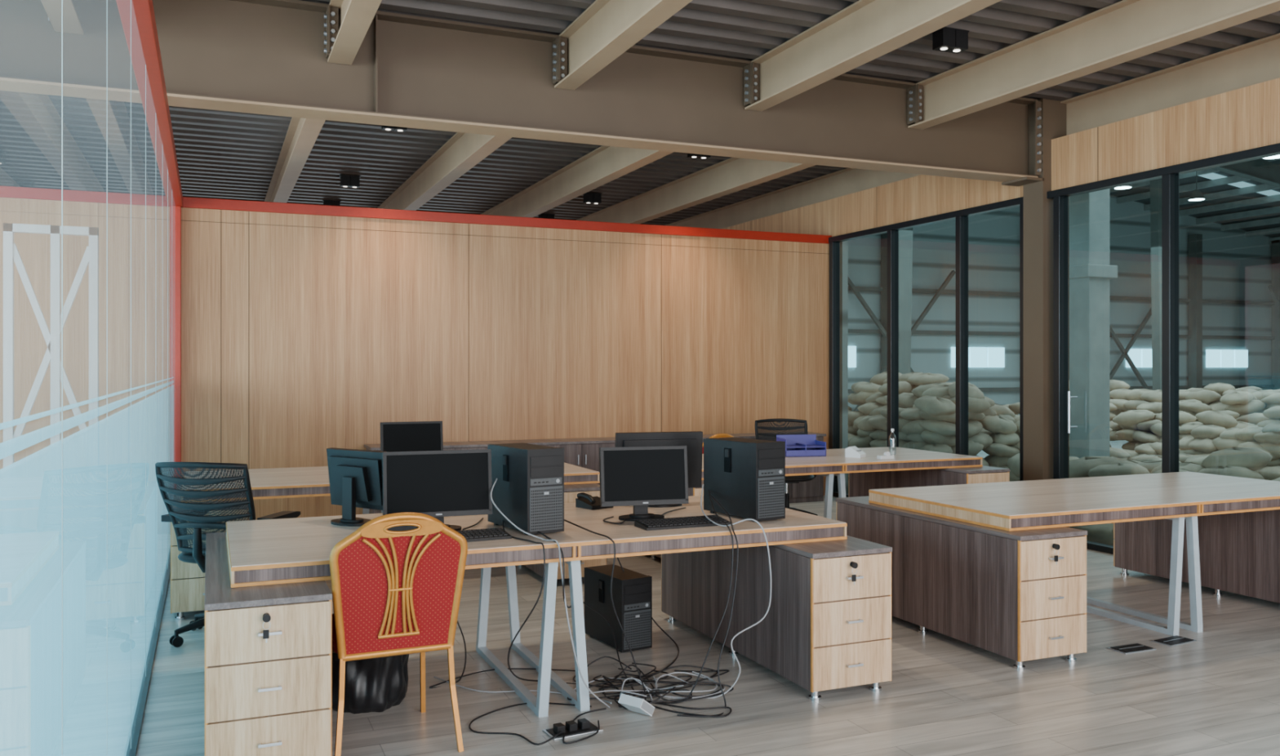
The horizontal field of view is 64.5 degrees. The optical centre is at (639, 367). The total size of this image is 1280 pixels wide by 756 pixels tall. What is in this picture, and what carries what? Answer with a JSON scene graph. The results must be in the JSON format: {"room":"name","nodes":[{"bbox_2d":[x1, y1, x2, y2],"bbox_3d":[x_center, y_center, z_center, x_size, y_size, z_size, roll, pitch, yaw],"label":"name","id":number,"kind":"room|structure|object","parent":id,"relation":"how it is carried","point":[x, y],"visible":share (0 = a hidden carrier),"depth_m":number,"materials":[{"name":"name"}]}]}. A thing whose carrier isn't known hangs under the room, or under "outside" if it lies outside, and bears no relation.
{"room":"open-plan office","nodes":[
{"label":"open-plan office","id":0,"kind":"room"},
{"bbox_2d":[0,197,829,519],"bbox_3d":[-4.227,0.025,9.242,14.000,2.950,0.121,0,0,-23],"label":"wall","id":1,"kind":"structure","parent":0,"point":[302,335],"depth_m":10.17,"materials":[{"name":"brown wood"}]},
{"bbox_2d":[132,0,182,475],"bbox_3d":[-1.742,-0.022,3.388,0.120,3.045,12.599,0,0,-23],"label":"trim","id":2,"kind":"structure","parent":1,"relation":"attached to","point":[144,9],"depth_m":6.18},
{"bbox_2d":[71,0,106,755],"bbox_3d":[-1.391,0.015,2.560,0.001,2.930,0.994,0,0,-23],"label":"window","id":3,"kind":"structure","parent":2,"relation":"attached to","point":[89,722],"depth_m":2.61,"materials":[{"name":"clear glass"}]},
{"bbox_2d":[107,0,130,755],"bbox_3d":[-1.782,0.015,3.481,0.001,2.930,0.994,0,0,-23],"label":"glass panel","id":4,"kind":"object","parent":2,"relation":"attached to","point":[118,11],"depth_m":3.38,"materials":[{"name":"clear glass"}]},
{"bbox_2d":[131,0,146,743],"bbox_3d":[-2.172,0.015,4.401,0.001,2.930,0.994,0,0,-23],"label":"window","id":5,"kind":"structure","parent":2,"relation":"attached to","point":[138,62],"depth_m":4.35,"materials":[{"name":"clear glass"}]},
{"bbox_2d":[146,68,155,672],"bbox_3d":[-2.563,0.015,5.322,0.001,2.930,0.994,0,0,-23],"label":"window","id":6,"kind":"structure","parent":2,"relation":"attached to","point":[150,108],"depth_m":5.19,"materials":[{"name":"clear glass"}]},
{"bbox_2d":[155,115,162,625],"bbox_3d":[-2.934,0.015,6.196,0.001,2.930,0.894,0,0,-23],"label":"window","id":7,"kind":"structure","parent":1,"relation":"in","point":[158,140],"depth_m":6.02,"materials":[{"name":"clear glass"}]},
{"bbox_2d":[162,146,167,593],"bbox_3d":[-3.286,0.015,7.025,0.001,2.930,0.894,0,0,-23],"label":"window","id":8,"kind":"structure","parent":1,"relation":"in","point":[164,162],"depth_m":6.89,"materials":[{"name":"clear glass"}]},
{"bbox_2d":[168,173,172,565],"bbox_3d":[-3.638,0.015,7.853,0.001,2.930,0.894,0,0,-23],"label":"window","id":9,"kind":"structure","parent":1,"relation":"in","point":[170,189],"depth_m":7.90,"materials":[{"name":"clear glass"}]},
{"bbox_2d":[172,192,175,500],"bbox_3d":[-3.989,0.015,8.681,0.001,2.930,0.894,0,0,-23],"label":"window","id":10,"kind":"structure","parent":1,"relation":"in","point":[173,201],"depth_m":8.62,"materials":[{"name":"clear glass"}]},
{"bbox_2d":[0,186,831,244],"bbox_3d":[-4.226,-1.498,9.238,14.000,0.095,0.170,0,0,-23],"label":"trim","id":11,"kind":"structure","parent":1,"relation":"attached to","point":[11,192],"depth_m":10.10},
{"bbox_2d":[0,0,1038,182],"bbox_3d":[-3.325,-1.976,6.041,14.600,0.684,0.250,0,0,-23],"label":"girder","id":12,"kind":"object","parent":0,"point":[268,57],"depth_m":7.04,"materials":[{"name":"beige metal"}]},
{"bbox_2d":[0,167,20,186],"bbox_3d":[-5.548,-2.146,7.150,0.177,0.341,22.500,0,0,-23],"label":"joist","id":13,"kind":"object","parent":12,"relation":"attached to","point":[6,180],"depth_m":12.36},
{"bbox_2d":[40,0,72,33],"bbox_3d":[-4.131,-2.146,7.752,0.177,0.341,22.500,0,0,-23],"label":"joist","id":14,"kind":"object","parent":12,"relation":"attached to","point":[52,8],"depth_m":5.68,"materials":[{"name":"beige metal"}]},
{"bbox_2d":[264,0,382,203],"bbox_3d":[-2.713,-2.146,8.354,0.177,0.341,22.500,0,0,-23],"label":"joist","id":15,"kind":"object","parent":12,"relation":"attached to","point":[346,30],"depth_m":6.54,"materials":[{"name":"beige metal"}]},
{"bbox_2d":[377,0,693,210],"bbox_3d":[-1.296,-2.146,8.956,0.177,0.341,22.500,0,0,-23],"label":"joist","id":16,"kind":"object","parent":12,"relation":"attached to","point":[606,28],"depth_m":6.96,"materials":[{"name":"beige metal"}]},
{"bbox_2d":[480,0,1001,217],"bbox_3d":[0.113,-2.146,9.553,0.177,0.341,22.500,0,0,-23],"label":"joist","id":17,"kind":"object","parent":12,"relation":"attached to","point":[864,31],"depth_m":7.11,"materials":[{"name":"beige metal"}]},
{"bbox_2d":[576,0,1279,223],"bbox_3d":[1.521,-2.146,10.151,0.177,0.341,22.500,0,0,-23],"label":"joist","id":18,"kind":"object","parent":12,"relation":"attached to","point":[1122,31],"depth_m":7.25,"materials":[{"name":"beige metal"}]},
{"bbox_2d":[665,32,1279,228],"bbox_3d":[2.933,-2.146,10.750,0.150,0.341,22.500,0,0,-23],"label":"joist","id":19,"kind":"object","parent":12,"relation":"attached to","point":[1258,61],"depth_m":8.34,"materials":[{"name":"beige metal"}]},
{"bbox_2d":[0,0,1279,225],"bbox_3d":[-3.857,-2.390,7.934,15.100,0.140,22.620,0,0,-23],"label":"ceiling","id":20,"kind":"structure","parent":0,"point":[220,154],"depth_m":9.89,"materials":[{"name":"grey metal"}]},
{"bbox_2d":[322,200,341,205],"bbox_3d":[-4.299,-2.253,14.145,0.240,0.134,0.110,0,0,-23],"label":"recessed light","id":21,"kind":"object","parent":20,"relation":"in","point":[328,202],"visible":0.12,"depth_m":14.10,"materials":[{"name":"black plastic"}]},
{"bbox_2d":[339,174,360,187],"bbox_3d":[-3.517,-2.253,12.304,0.240,0.134,0.110,0,0,-23],"label":"recessed light","id":22,"kind":"object","parent":20,"relation":"in","point":[349,181],"visible":1,"depth_m":12.26,"materials":[{"name":"black plastic"}]},
{"bbox_2d":[381,124,407,132],"bbox_3d":[-2.267,-2.253,9.358,0.240,0.134,0.110,0,0,-23],"label":"recessed light","id":23,"kind":"object","parent":20,"relation":"in","point":[383,127],"visible":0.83,"depth_m":9.34,"materials":[{"name":"black plastic"}]},
{"bbox_2d":[538,213,555,218],"bbox_3d":[-1.417,-2.253,15.368,0.240,0.134,0.110,0,0,-23],"label":"recessed light","id":24,"kind":"object","parent":20,"relation":"in","point":[542,215],"visible":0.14,"depth_m":15.32,"materials":[{"name":"black plastic"}]},
{"bbox_2d":[583,192,602,204],"bbox_3d":[-0.636,-2.253,13.527,0.240,0.134,0.110,0,0,-23],"label":"recessed light","id":25,"kind":"object","parent":20,"relation":"in","point":[588,197],"visible":0.96,"depth_m":13.48,"materials":[{"name":"black plastic"}]},
{"bbox_2d":[687,153,710,159],"bbox_3d":[0.614,-2.253,10.581,0.240,0.134,0.110,0,0,-23],"label":"recessed light","id":26,"kind":"object","parent":20,"relation":"in","point":[689,155],"visible":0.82,"depth_m":10.55,"materials":[{"name":"black plastic"}]},
{"bbox_2d":[932,26,968,53],"bbox_3d":[2.138,-2.253,6.991,0.240,0.134,0.110,0,0,-23],"label":"recessed light","id":27,"kind":"object","parent":20,"relation":"in","point":[946,39],"visible":0.96,"depth_m":6.95,"materials":[{"name":"black plastic"}]},
{"bbox_2d":[136,495,1279,755],"bbox_3d":[-3.600,1.550,7.163,14.970,0.100,24.000,0,0,-23],"label":"floor","id":28,"kind":"structure","parent":0,"point":[1217,694],"depth_m":4.63,"materials":[{"name":"laminate"}]},
{"bbox_2d":[3,222,78,467],"bbox_3d":[-4.362,0.225,7.524,0.610,2.550,0.060,0,0,-23],"label":"corridor steel bracing","id":29,"kind":"object","parent":28,"relation":"on","point":[11,252],"visible":0.44,"depth_m":7.46,"materials":[{"name":"white metal"}]},
{"bbox_2d":[61,0,170,755],"bbox_3d":[-1.723,0.025,3.342,0.040,2.950,12.500,0,0,-23],"label":"glass","id":30,"kind":"object","parent":28,"relation":"on","point":[134,746],"visible":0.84,"depth_m":3.02,"materials":[{"name":"clear glass"}]},
{"bbox_2d":[0,402,78,755],"bbox_3d":[-1.734,0.782,3.338,0.001,1.395,12.500,0,0,-23],"label":"film","id":31,"kind":"object","parent":30,"relation":"attached to","point":[30,486],"visible":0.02,"depth_m":1.87,"materials":[{"name":"white plastic"}]},
{"bbox_2d":[170,484,248,620],"bbox_3d":[-2.891,1.165,6.823,0.430,0.669,1.704,0,0,-23],"label":"drawer pedestal","id":32,"kind":"object","parent":28,"relation":"on","point":[187,579],"visible":0.22,"depth_m":6.01,"materials":[{"name":"brown wood"}]},
{"bbox_2d":[155,462,300,647],"bbox_3d":[-2.283,0.996,5.631,0.653,1.006,0.707,0,0,10],"label":"mesh office chair","id":33,"kind":"object","parent":28,"relation":"on","point":[197,513],"visible":0.65,"depth_m":5.38,"materials":[{"name":"black plastic"}]},
{"bbox_2d":[204,532,332,755],"bbox_3d":[-1.650,1.165,4.399,0.430,0.669,1.716,0,0,-23],"label":"drawer pedestal","id":34,"kind":"object","parent":28,"relation":"on","point":[268,647],"visible":0.83,"depth_m":3.65,"materials":[{"name":"brown wood"}]},
{"bbox_2d":[332,649,408,714],"bbox_3d":[-1.222,1.363,4.543,0.407,0.275,0.409,0,0,12],"label":"bag","id":35,"kind":"object","parent":28,"relation":"on","point":[379,684],"visible":0.59,"depth_m":4.40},
{"bbox_2d":[181,462,599,514],"bbox_3d":[-1.785,1.125,7.303,2.740,0.750,1.200,0,0,-23],"label":"office desk","id":36,"kind":"object","parent":28,"relation":"on","point":[297,482],"visible":0.09,"depth_m":6.78,"materials":[{"name":"laminate"}]},
{"bbox_2d":[380,421,443,451],"bbox_3d":[-1.656,0.570,7.331,0.440,0.361,0.170,0,0,-23],"label":"computer monitor","id":37,"kind":"object","parent":36,"relation":"on","point":[408,436],"visible":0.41,"depth_m":7.28,"materials":[{"name":"black plastic"}]},
{"bbox_2d":[328,511,467,755],"bbox_3d":[-1.016,1.026,4.085,0.526,0.954,0.588,0,0,-25],"label":"banquet chair","id":38,"kind":"object","parent":28,"relation":"on","point":[397,580],"visible":0.98,"depth_m":3.86,"materials":[{"name":"red fabric"}]},
{"bbox_2d":[226,495,847,717],"bbox_3d":[-0.507,1.125,4.918,2.760,0.750,1.210,0,0,-23],"label":"office desk","id":39,"kind":"object","parent":28,"relation":"on","point":[264,552],"visible":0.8,"depth_m":4.54,"materials":[{"name":"laminate"}]},
{"bbox_2d":[326,447,389,526],"bbox_3d":[-1.386,0.575,4.883,0.430,0.351,0.170,0,0,35],"label":"computer monitor","id":40,"kind":"object","parent":39,"relation":"on","point":[355,476],"visible":0.75,"depth_m":4.85,"materials":[{"name":"black plastic"}]},
{"bbox_2d":[382,448,492,530],"bbox_3d":[-0.937,0.565,4.670,0.490,0.371,0.170,0,0,-20],"label":"computer monitor","id":41,"kind":"object","parent":39,"relation":"on","point":[437,484],"depth_m":4.62,"materials":[{"name":"black plastic"}]},
{"bbox_2d":[456,527,511,542],"bbox_3d":[-0.791,0.735,4.414,0.440,0.030,0.145,0,0,-26],"label":"keyboard","id":42,"kind":"object","parent":39,"relation":"on","point":[486,534],"visible":0.43,"depth_m":4.44,"materials":[{"name":"black plastic"}]},
{"bbox_2d":[488,442,564,534],"bbox_3d":[-0.540,0.557,4.729,0.191,0.385,0.436,0,0,-33],"label":"computer tower","id":43,"kind":"object","parent":39,"relation":"on","point":[528,489],"depth_m":4.58,"materials":[{"name":"black metal"}]},
{"bbox_2d":[429,489,738,745],"bbox_3d":[-0.376,1.071,4.799,1.666,0.888,1.477,0,0,-23],"label":"cables","id":44,"kind":"object","parent":39,"relation":"on","point":[655,694],"visible":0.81,"depth_m":4.59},
{"bbox_2d":[575,492,613,510],"bbox_3d":[-0.244,0.709,5.437,0.144,0.082,0.144,0,0,-40],"label":"desk telephone","id":45,"kind":"object","parent":39,"relation":"on","point":[584,500],"visible":0.94,"depth_m":5.39,"materials":[{"name":"black plastic"}]},
{"bbox_2d":[433,478,771,707],"bbox_3d":[-0.198,1.012,4.766,1.367,0.989,0.875,0,0,-23],"label":"cables","id":46,"kind":"object","parent":39,"relation":"on","point":[655,679],"visible":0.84,"depth_m":4.62,"materials":[{"name":"white plastic"}]},
{"bbox_2d":[599,445,688,521],"bbox_3d":[0.008,0.569,5.027,0.440,0.361,0.170,0,0,-15],"label":"computer monitor","id":47,"kind":"object","parent":39,"relation":"on","point":[638,477],"depth_m":4.97,"materials":[{"name":"black plastic"}]},
{"bbox_2d":[615,431,702,507],"bbox_3d":[0.116,0.552,5.520,0.490,0.396,0.170,0,0,-15],"label":"computer monitor","id":48,"kind":"object","parent":39,"relation":"on","point":[693,440],"visible":0.44,"depth_m":5.56,"materials":[{"name":"black plastic"}]},
{"bbox_2d":[634,515,730,530],"bbox_3d":[0.204,0.735,4.815,0.440,0.030,0.145,0,0,-24],"label":"keyboard","id":49,"kind":"object","parent":39,"relation":"on","point":[693,521],"visible":0.98,"depth_m":4.78,"materials":[{"name":"black plastic"}]},
{"bbox_2d":[703,436,785,521],"bbox_3d":[0.520,0.557,5.125,0.191,0.385,0.436,0,0,-33],"label":"computer tower","id":50,"kind":"object","parent":39,"relation":"on","point":[746,477],"depth_m":4.99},
{"bbox_2d":[516,483,606,578],"bbox_3d":[-0.754,1.165,7.752,0.430,0.669,1.704,0,0,-23],"label":"drawer pedestal","id":51,"kind":"object","parent":28,"relation":"on","point":[571,491],"visible":0.06,"depth_m":7.02,"materials":[{"name":"brown wood"}]},
{"bbox_2d":[542,718,603,740],"bbox_3d":[-0.277,1.481,4.184,0.220,0.038,0.120,0,0,-29],"label":"power strip","id":52,"kind":"object","parent":28,"relation":"on","point":[583,726],"visible":1,"depth_m":4.16,"materials":[{"name":"black plastic"}]},
{"bbox_2d":[364,431,826,513],"bbox_3d":[-0.291,1.123,10.591,4.980,0.755,0.455,0,0,-23],"label":"credenza","id":53,"kind":"object","parent":28,"relation":"on","point":[584,452],"visible":0.2,"depth_m":10.29,"materials":[{"name":"brown wood"}]},
{"bbox_2d":[584,564,652,652],"bbox_3d":[-0.127,1.308,5.543,0.191,0.385,0.436,0,0,-31],"label":"computer tower","id":54,"kind":"object","parent":28,"relation":"on","point":[632,591],"depth_m":5.40,"materials":[{"name":"black plastic"}]},
{"bbox_2d":[617,693,654,715],"bbox_3d":[-0.014,1.450,4.360,0.122,0.090,0.105,0,0,38],"label":"power adapter","id":55,"kind":"object","parent":28,"relation":"on","point":[633,704],"visible":1,"depth_m":4.33,"materials":[{"name":"white plastic"}]},
{"bbox_2d":[649,480,703,559],"bbox_3d":[0.258,1.165,8.029,0.430,0.669,1.704,0,0,-23],"label":"drawer pedestal","id":56,"kind":"object","parent":28,"relation":"on","point":[692,491],"visible":0.07,"depth_m":7.22,"materials":[{"name":"brown wood"}]},
{"bbox_2d":[702,433,733,453],"bbox_3d":[0.630,1.054,9.528,0.494,0.896,0.553,0,0,-29],"label":"banquet chair","id":57,"kind":"object","parent":28,"relation":"on","point":[718,435],"visible":0.05,"depth_m":9.28,"materials":[{"name":"gold metal"}]},
{"bbox_2d":[661,535,892,700],"bbox_3d":[0.646,1.165,5.363,0.430,0.669,1.716,0,0,-23],"label":"drawer pedestal","id":58,"kind":"object","parent":28,"relation":"on","point":[827,624],"visible":0.86,"depth_m":4.68,"materials":[{"name":"brown wood"}]},
{"bbox_2d":[754,418,817,515],"bbox_3d":[1.418,1.006,9.865,0.640,0.986,0.693,0,0,-3],"label":"mesh office chair","id":59,"kind":"object","parent":28,"relation":"on","point":[788,479],"visible":0.33,"depth_m":10.13,"materials":[{"name":"black plastic"}]},
{"bbox_2d":[702,446,982,519],"bbox_3d":[1.373,1.125,8.513,2.740,0.750,1.200,0,0,-23],"label":"office desk","id":60,"kind":"object","parent":28,"relation":"on","point":[835,463],"visible":0.35,"depth_m":8.21,"materials":[{"name":"laminate"}]},
{"bbox_2d":[776,434,826,457],"bbox_3d":[1.372,0.665,8.643,0.360,0.170,0.240,0,0,-12],"label":"desk organizer","id":61,"kind":"object","parent":60,"relation":"on","point":[796,445],"visible":0.92,"depth_m":8.67,"materials":[{"name":"blue plastic"}]},
{"bbox_2d":[844,445,866,457],"bbox_3d":[1.801,0.705,8.477,0.140,0.090,0.100,0,0,38],"label":"card reader","id":62,"kind":"object","parent":60,"relation":"on","point":[854,451],"visible":1,"depth_m":8.45,"materials":[{"name":"white plastic"}]},
{"bbox_2d":[876,451,893,459],"bbox_3d":[2.005,0.719,8.303,0.120,0.062,0.060,0,0,-23],"label":"tape dispenser","id":63,"kind":"object","parent":60,"relation":"on","point":[886,455],"visible":1,"depth_m":8.28,"materials":[{"name":"white plastic"}]},
{"bbox_2d":[848,465,1009,497],"bbox_3d":[2.504,1.165,8.983,0.430,0.669,1.704,0,0,-23],"label":"drawer pedestal","id":64,"kind":"object","parent":28,"relation":"on","point":[860,483],"visible":0.16,"depth_m":8.65,"materials":[{"name":"brown wood"}]},
{"bbox_2d":[835,496,1087,669],"bbox_3d":[1.762,1.165,5.804,0.440,0.669,1.656,0,0,-23],"label":"drawer pedestal","id":65,"kind":"object","parent":28,"relation":"on","point":[1019,596],"visible":0.75,"depth_m":5.23,"materials":[{"name":"brown wood"}]},
{"bbox_2d":[1001,98,1069,527],"bbox_3d":[3.473,-0.410,8.915,0.480,3.820,0.300,0,0,-23],"label":"steel column","id":66,"kind":"structure","parent":28,"relation":"on","point":[1046,118],"depth_m":8.82,"materials":[{"name":"brown metal"}]},
{"bbox_2d":[868,471,1279,635],"bbox_3d":[2.908,1.125,6.226,2.760,0.750,1.190,0,0,-23],"label":"office desk","id":67,"kind":"object","parent":28,"relation":"on","point":[1175,496],"visible":0.82,"depth_m":5.77,"materials":[{"name":"laminate"}]},
{"bbox_2d":[1106,643,1155,653],"bbox_3d":[2.617,1.494,5.402,0.220,0.011,0.120,0,0,-23],"label":"socket","id":68,"kind":"object","parent":28,"relation":"on","point":[1135,647],"visible":1,"depth_m":5.38,"materials":[{"name":"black metal"}]},
{"bbox_2d":[1151,635,1196,646],"bbox_3d":[2.922,1.494,5.553,0.220,0.011,0.120,0,0,-29],"label":"socket","id":69,"kind":"object","parent":28,"relation":"on","point":[1172,641],"visible":1,"depth_m":5.54,"materials":[{"name":"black metal"}]},
{"bbox_2d":[1113,509,1279,603],"bbox_3d":[3.962,1.165,6.738,0.440,0.669,1.656,0,0,-23],"label":"drawer pedestal","id":70,"kind":"object","parent":28,"relation":"on","point":[1239,553],"visible":0.73,"depth_m":6.60,"materials":[{"name":"brown wood"}]},
{"bbox_2d":[840,240,848,493],"bbox_3d":[1.810,-1.800,13.805,0.080,8.400,36.000,0,0,-23],"label":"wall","id":71,"kind":"structure","parent":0,"point":[843,245],"depth_m":12.24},
{"bbox_2d":[721,77,1279,236],"bbox_3d":[2.822,-0.237,10.703,0.121,3.475,22.500,0,0,-23],"label":"wall","id":72,"kind":"structure","parent":0,"point":[1247,117],"depth_m":8.35,"materials":[{"name":"brown wood"}]},
{"bbox_2d":[828,142,1279,554],"bbox_3d":[4.701,-0.010,6.124,0.100,3.020,12.600,0,0,-23],"label":"window","id":73,"kind":"structure","parent":72,"relation":"in","point":[1169,175],"depth_m":8.70,"materials":[{"name":"black metal"}]},
{"bbox_2d":[976,440,1128,457],"bbox_3d":[20.611,2.450,21.785,41.030,0.100,36.000,0,0,-23],"label":"floor","id":74,"kind":"structure","parent":0,"point":[1116,444],"depth_m":31.25,"materials":[{"name":"concrete"}]},
{"bbox_2d":[848,371,1130,493],"bbox_3d":[4.152,1.264,13.669,3.406,2.416,3.525,0,0,-23],"label":"sacks","id":75,"kind":"object","parent":74,"relation":"on","point":[926,403],"visible":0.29,"depth_m":12.21,"materials":[{"name":"fabric"}]},
{"bbox_2d":[898,159,1279,436],"bbox_3d":[16.522,-2.475,31.456,40.600,9.750,0.280,0,0,-23],"label":"frame","id":76,"kind":"object","parent":74,"relation":"on","point":[1260,171],"visible":0.05,"depth_m":31.05,"materials":[{"name":"metal"}]},
{"bbox_2d":[1069,188,1117,527],"bbox_3d":[5.334,-1.050,12.041,0.470,6.900,0.400,0,0,-23],"label":"concrete post","id":77,"kind":"object","parent":74,"relation":"on","point":[1091,272],"visible":0.57,"depth_m":11.92,"materials":[{"name":"grey concrete"}]},
{"bbox_2d":[1007,446,1279,546],"bbox_3d":[5.325,1.606,8.305,2.008,1.733,6.498,0,0,-23],"label":"sacks","id":78,"kind":"object","parent":74,"relation":"on","point":[1235,461],"visible":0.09,"depth_m":9.46,"materials":[{"name":"fabric"}]},
{"bbox_2d":[1109,379,1279,479],"bbox_3d":[9.321,1.325,14.024,5.680,2.284,6.338,0,0,-23],"label":"sacks","id":79,"kind":"object","parent":74,"relation":"on","point":[1215,416],"visible":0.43,"depth_m":14.08,"materials":[{"name":"fabric"}]},
{"bbox_2d":[1131,453,1264,479],"bbox_3d":[7.097,1.729,10.226,1.414,1.480,4.645,0,0,-23],"label":"sacks","id":80,"kind":"object","parent":74,"relation":"on","point":[1183,457],"visible":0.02,"depth_m":11.86,"materials":[{"name":"fabric"}]},
{"bbox_2d":[848,194,1271,414],"bbox_3d":[13.608,-2.800,38.476,40.880,10.400,0.200,0,0,-23],"label":"wall","id":81,"kind":"structure","parent":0,"point":[1236,266],"depth_m":38.69,"materials":[{"name":"grey metal"}]},
{"bbox_2d":[848,346,1248,367],"bbox_3d":[14.749,0.750,38.808,34.480,3.000,0.060,0,0,-23],"label":"windows","id":82,"kind":"structure","parent":81,"relation":"in","point":[978,357],"depth_m":40.99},
{"bbox_2d":[848,232,1279,411],"bbox_3d":[13.759,-1.531,38.094,40.500,7.939,0.380,0,0,-23],"label":"hall bracing","id":83,"kind":"object","parent":81,"relation":"attached to","point":[1195,300],"depth_m":41.81,"materials":[{"name":"grey metal"}]},
{"bbox_2d":[1109,158,1279,243],"bbox_3d":[20.625,-6.260,21.791,41.000,2.880,36.000,0,0,-23],"label":"ceiling","id":84,"kind":"structure","parent":0,"point":[1233,202],"depth_m":39.49,"materials":[{"name":"grey metal"}]},
{"bbox_2d":[1112,184,1133,189],"bbox_3d":[12.632,-5.720,26.546,0.471,2.060,0.471,0,0,-23],"label":"lamp","id":85,"kind":"object","parent":84,"relation":"hanging from","point":[1129,186],"visible":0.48,"depth_m":26.44,"materials":[{"name":"metal"}]},
{"bbox_2d":[1186,171,1206,200],"bbox_3d":[15.923,-6.030,29.029,0.471,2.480,0.471,0,0,-23],"label":"lamp","id":86,"kind":"object","parent":84,"relation":"hanging from","point":[1196,195],"visible":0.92,"depth_m":28.94,"materials":[{"name":"metal"}]},
{"bbox_2d":[1263,155,1279,159],"bbox_3d":[12.940,-5.390,20.702,0.471,2.200,0.471,0,0,-23],"label":"lamp","id":87,"kind":"object","parent":84,"relation":"hanging from","point":[1276,156],"visible":0.23,"depth_m":20.79,"materials":[{"name":"metal"}]},
{"label":"window","id":88,"kind":"structure","parent":0,"visible":0},
{"bbox_2d":[1067,391,1077,433],"bbox_3d":[3.630,0.375,8.515,0.099,0.350,0.022,0,0,-23],"label":"handle","id":89,"kind":"object","parent":88,"relation":"attached to","point":[1068,392],"visible":1,"depth_m":8.49,"materials":[{"name":"silver metal"}]}
]}

